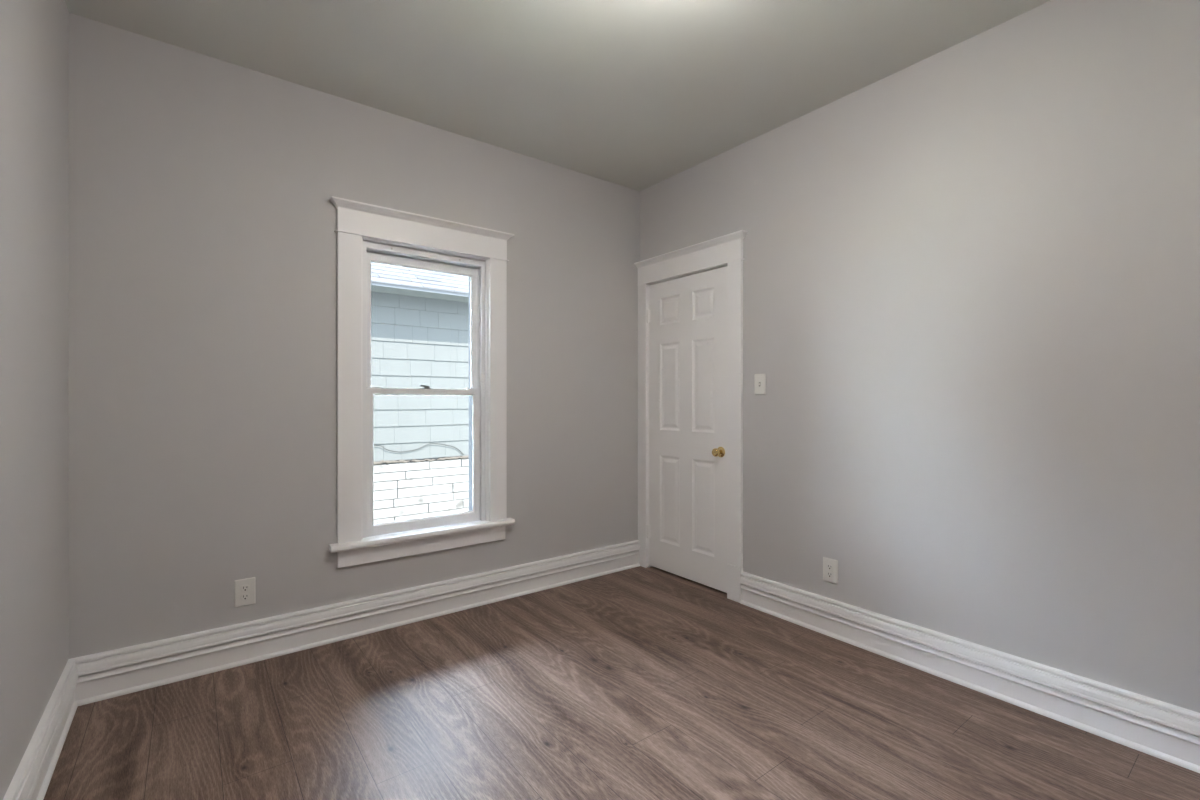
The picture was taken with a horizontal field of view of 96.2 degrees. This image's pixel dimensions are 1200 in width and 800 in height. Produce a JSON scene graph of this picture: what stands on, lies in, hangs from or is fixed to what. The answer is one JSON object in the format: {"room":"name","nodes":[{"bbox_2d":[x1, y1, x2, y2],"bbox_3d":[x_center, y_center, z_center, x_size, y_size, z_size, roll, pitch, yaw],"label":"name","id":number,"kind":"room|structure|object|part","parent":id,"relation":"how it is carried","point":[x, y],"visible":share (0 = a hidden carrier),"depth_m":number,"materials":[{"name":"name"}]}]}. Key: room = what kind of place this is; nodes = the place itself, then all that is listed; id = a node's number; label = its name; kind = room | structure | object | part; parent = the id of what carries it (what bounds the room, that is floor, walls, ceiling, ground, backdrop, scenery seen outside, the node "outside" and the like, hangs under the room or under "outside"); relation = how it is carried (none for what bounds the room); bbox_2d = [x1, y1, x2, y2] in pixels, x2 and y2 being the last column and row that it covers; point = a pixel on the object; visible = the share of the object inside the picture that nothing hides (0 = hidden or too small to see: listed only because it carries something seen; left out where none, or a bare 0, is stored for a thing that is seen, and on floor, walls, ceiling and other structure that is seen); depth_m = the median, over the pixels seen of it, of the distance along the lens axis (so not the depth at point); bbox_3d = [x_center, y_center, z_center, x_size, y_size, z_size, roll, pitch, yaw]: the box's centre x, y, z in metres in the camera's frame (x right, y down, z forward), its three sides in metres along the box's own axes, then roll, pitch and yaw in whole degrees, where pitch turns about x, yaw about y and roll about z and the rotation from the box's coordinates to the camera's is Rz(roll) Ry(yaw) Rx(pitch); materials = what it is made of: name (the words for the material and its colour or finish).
{"room":"empty bedroom","nodes":[
{"label":"empty bedroom","id":0,"kind":"room"},
{"bbox_2d":[0,0,68,799],"bbox_3d":[-1.073,-0.111,0.650,0.160,3.122,3.555,0,0,-37],"label":"wall","id":1,"kind":"structure","parent":0,"point":[34,34],"depth_m":1.63,"materials":[{"name":"grey paint"}]},
{"bbox_2d":[3,659,78,799],"bbox_3d":[-1.045,1.109,0.772,0.032,0.183,3.395,0,0,-37],"label":"baseboard","id":2,"kind":"structure","parent":1,"relation":"attached to","point":[32,777],"depth_m":1.70,"materials":[{"name":"white paint"}]},
{"bbox_2d":[69,13,639,658],"bbox_3d":[-0.946,-0.111,3.082,3.309,3.122,0.160,0,0,-37],"label":"wall","id":3,"kind":"structure","parent":0,"point":[203,219],"depth_m":2.50,"materials":[{"name":"grey paint"}]},
{"bbox_2d":[234,577,255,607],"bbox_3d":[-1.623,0.879,2.460,0.081,0.124,0.009,0,0,-37],"label":"wall outlet","id":4,"kind":"object","parent":3,"relation":"attached to","point":[244,589],"visible":1,"depth_m":2.46,"materials":[{"name":"white plastic"}]},
{"bbox_2d":[241,593,249,599],"bbox_3d":[-1.621,0.899,2.458,0.034,0.028,0.004,0,0,-37],"label":"receptacle","id":5,"kind":"object","parent":4,"relation":"attached to","point":[244,596],"depth_m":2.46,"materials":[{"name":"grey plastic"}]},
{"bbox_2d":[241,585,249,591],"bbox_3d":[-1.621,0.860,2.458,0.034,0.028,0.004,0,0,-37],"label":"receptacle","id":6,"kind":"object","parent":4,"relation":"attached to","point":[244,588],"depth_m":2.46,"materials":[{"name":"grey plastic"}]},
{"bbox_2d":[71,540,639,705],"bbox_3d":[-0.897,1.109,2.998,2.965,0.183,0.032,0,0,-37],"label":"baseboard","id":7,"kind":"structure","parent":3,"relation":"attached to","point":[104,675],"depth_m":2.62,"materials":[{"name":"white paint"}]},
{"bbox_2d":[329,196,514,567],"bbox_3d":[-1.001,-0.081,3.050,1.007,1.839,0.296,0,0,-37],"label":"window","id":8,"kind":"structure","parent":3,"relation":"in","point":[367,233],"depth_m":2.94,"materials":[{"name":"white paint"}]},
{"bbox_3d":[-1.268,-0.061,2.723,0.112,1.558,0.022,0,0,-37],"label":"casing leg","id":9,"kind":"part","parent":8,"relation":"part of","materials":[{"name":"white paint"}]},
{"bbox_3d":[-1.002,-0.409,3.059,0.652,0.762,0.030,0,0,-37],"label":"sash","id":10,"kind":"part","parent":8,"relation":"part of","materials":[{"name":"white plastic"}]},
{"bbox_3d":[-0.940,0.734,2.970,1.007,0.032,0.094,0,0,-37],"label":"sill","id":11,"kind":"part","parent":8,"relation":"part of","materials":[{"name":"white paint"}]},
{"bbox_3d":[-0.981,0.329,3.031,0.640,0.782,0.030,0,0,-37],"label":"sash","id":12,"kind":"part","parent":8,"relation":"part of","materials":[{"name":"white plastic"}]},
{"bbox_3d":[-0.993,-0.042,3.043,0.704,1.579,0.095,0,0,-37],"label":"frame","id":13,"kind":"part","parent":8,"relation":"part of","materials":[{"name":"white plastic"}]},
{"bbox_3d":[-1.055,-0.040,3.125,0.730,1.620,0.110,0,0,-37],"label":"frame","id":14,"kind":"part","parent":8,"relation":"part of","materials":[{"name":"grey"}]},
{"bbox_3d":[-0.612,-0.061,3.222,0.108,1.558,0.022,0,0,-37],"label":"casing leg","id":15,"kind":"part","parent":8,"relation":"part of","materials":[{"name":"white paint"}]},
{"bbox_2d":[65,0,1050,190],"bbox_3d":[0.131,-1.597,1.668,2.989,0.150,3.395,0,0,-37],"label":"ceiling","id":16,"kind":"structure","parent":0,"point":[637,95],"depth_m":2.38,"materials":[{"name":"grey paint"}]},
{"bbox_2d":[43,566,1199,799],"bbox_3d":[0.163,1.260,1.693,3.109,0.120,3.435,0,0,-37],"label":"floor","id":17,"kind":"structure","parent":0,"point":[636,683],"depth_m":1.97,"materials":[{"name":"brown wood"}]},
{"bbox_2d":[640,0,1199,712],"bbox_3d":[1.432,-0.111,2.559,0.160,3.122,3.555,0,0,-37],"label":"wall","id":18,"kind":"structure","parent":0,"point":[971,271],"depth_m":2.18,"materials":[{"name":"grey paint"}]},
{"bbox_2d":[634,230,747,602],"bbox_3d":[0.597,0.104,3.556,0.160,2.192,0.955,0,0,-37],"label":"door","id":19,"kind":"structure","parent":18,"relation":"in","point":[690,298],"depth_m":3.52,"materials":[{"name":"white paint"}]},
{"bbox_3d":[0.309,0.185,3.882,0.022,2.030,0.087,0,0,-37],"label":"casing leg","id":20,"kind":"part","parent":19,"relation":"part of","materials":[{"name":"white paint"}]},
{"bbox_3d":[0.720,0.322,3.309,0.056,0.052,0.052,0,0,-37],"label":"knob","id":21,"kind":"part","parent":19,"relation":"part of","materials":[{"name":"gold metal"}]},
{"bbox_3d":[0.810,0.080,3.224,0.022,1.820,0.098,0,0,-37],"label":"casing leg","id":22,"kind":"part","parent":19,"relation":"part of","materials":[{"name":"white paint"}]},
{"bbox_2d":[754,374,765,394],"bbox_3d":[0.915,-0.091,3.090,0.019,0.119,0.077,0,0,-37],"label":"light switch","id":23,"kind":"object","parent":18,"relation":"attached to","point":[759,379],"visible":1,"depth_m":3.09,"materials":[{"name":"white plastic"}]},
{"bbox_2d":[823,557,837,584],"bbox_3d":[1.177,0.874,2.753,0.009,0.124,0.081,0,0,-37],"label":"wall outlet","id":24,"kind":"object","parent":18,"relation":"attached to","point":[830,566],"visible":1,"depth_m":2.75,"materials":[{"name":"white plastic"}]},
{"bbox_2d":[827,571,832,577],"bbox_3d":[1.175,0.893,2.752,0.004,0.028,0.034,0,0,-37],"label":"receptacle","id":25,"kind":"object","parent":24,"relation":"attached to","point":[829,573],"depth_m":2.75,"materials":[{"name":"grey plastic"}]},
{"bbox_2d":[827,564,832,569],"bbox_3d":[1.175,0.854,2.752,0.004,0.028,0.034,0,0,-37],"label":"receptacle","id":26,"kind":"object","parent":24,"relation":"attached to","point":[829,566],"depth_m":2.75,"materials":[{"name":"grey plastic"}]},
{"bbox_2d":[740,572,1199,772],"bbox_3d":[1.587,1.109,2.197,0.032,0.183,2.471,0,0,-37],"label":"baseboard","id":27,"kind":"structure","parent":18,"relation":"attached to","point":[1162,730],"depth_m":2.15,"materials":[{"name":"white paint"}]},
{"label":"outside","id":28,"kind":"structure","parent":0,"visible":0},
{"bbox_3d":[-18.330,1.900,25.702,82.000,0.200,56.894,0,0,-37],"label":"ground","id":29,"kind":"structure","parent":28,"visible":0},
{"bbox_2d":[371,262,468,523],"bbox_3d":[-4.461,-0.800,8.361,6.729,5.200,7.448,0,0,-37],"label":"house","id":30,"kind":"structure","parent":29,"relation":"on","point":[420,318],"depth_m":5.98,"materials":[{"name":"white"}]},
{"bbox_2d":[373,443,463,454],"bbox_3d":[-2.092,0.558,5.921,1.249,0.167,0.007,0,0,-37],"label":"cable","id":31,"kind":"object","parent":30,"relation":"on","point":[430,443],"visible":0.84,"depth_m":6.00,"materials":[{"name":"black plastic"}]}
]}

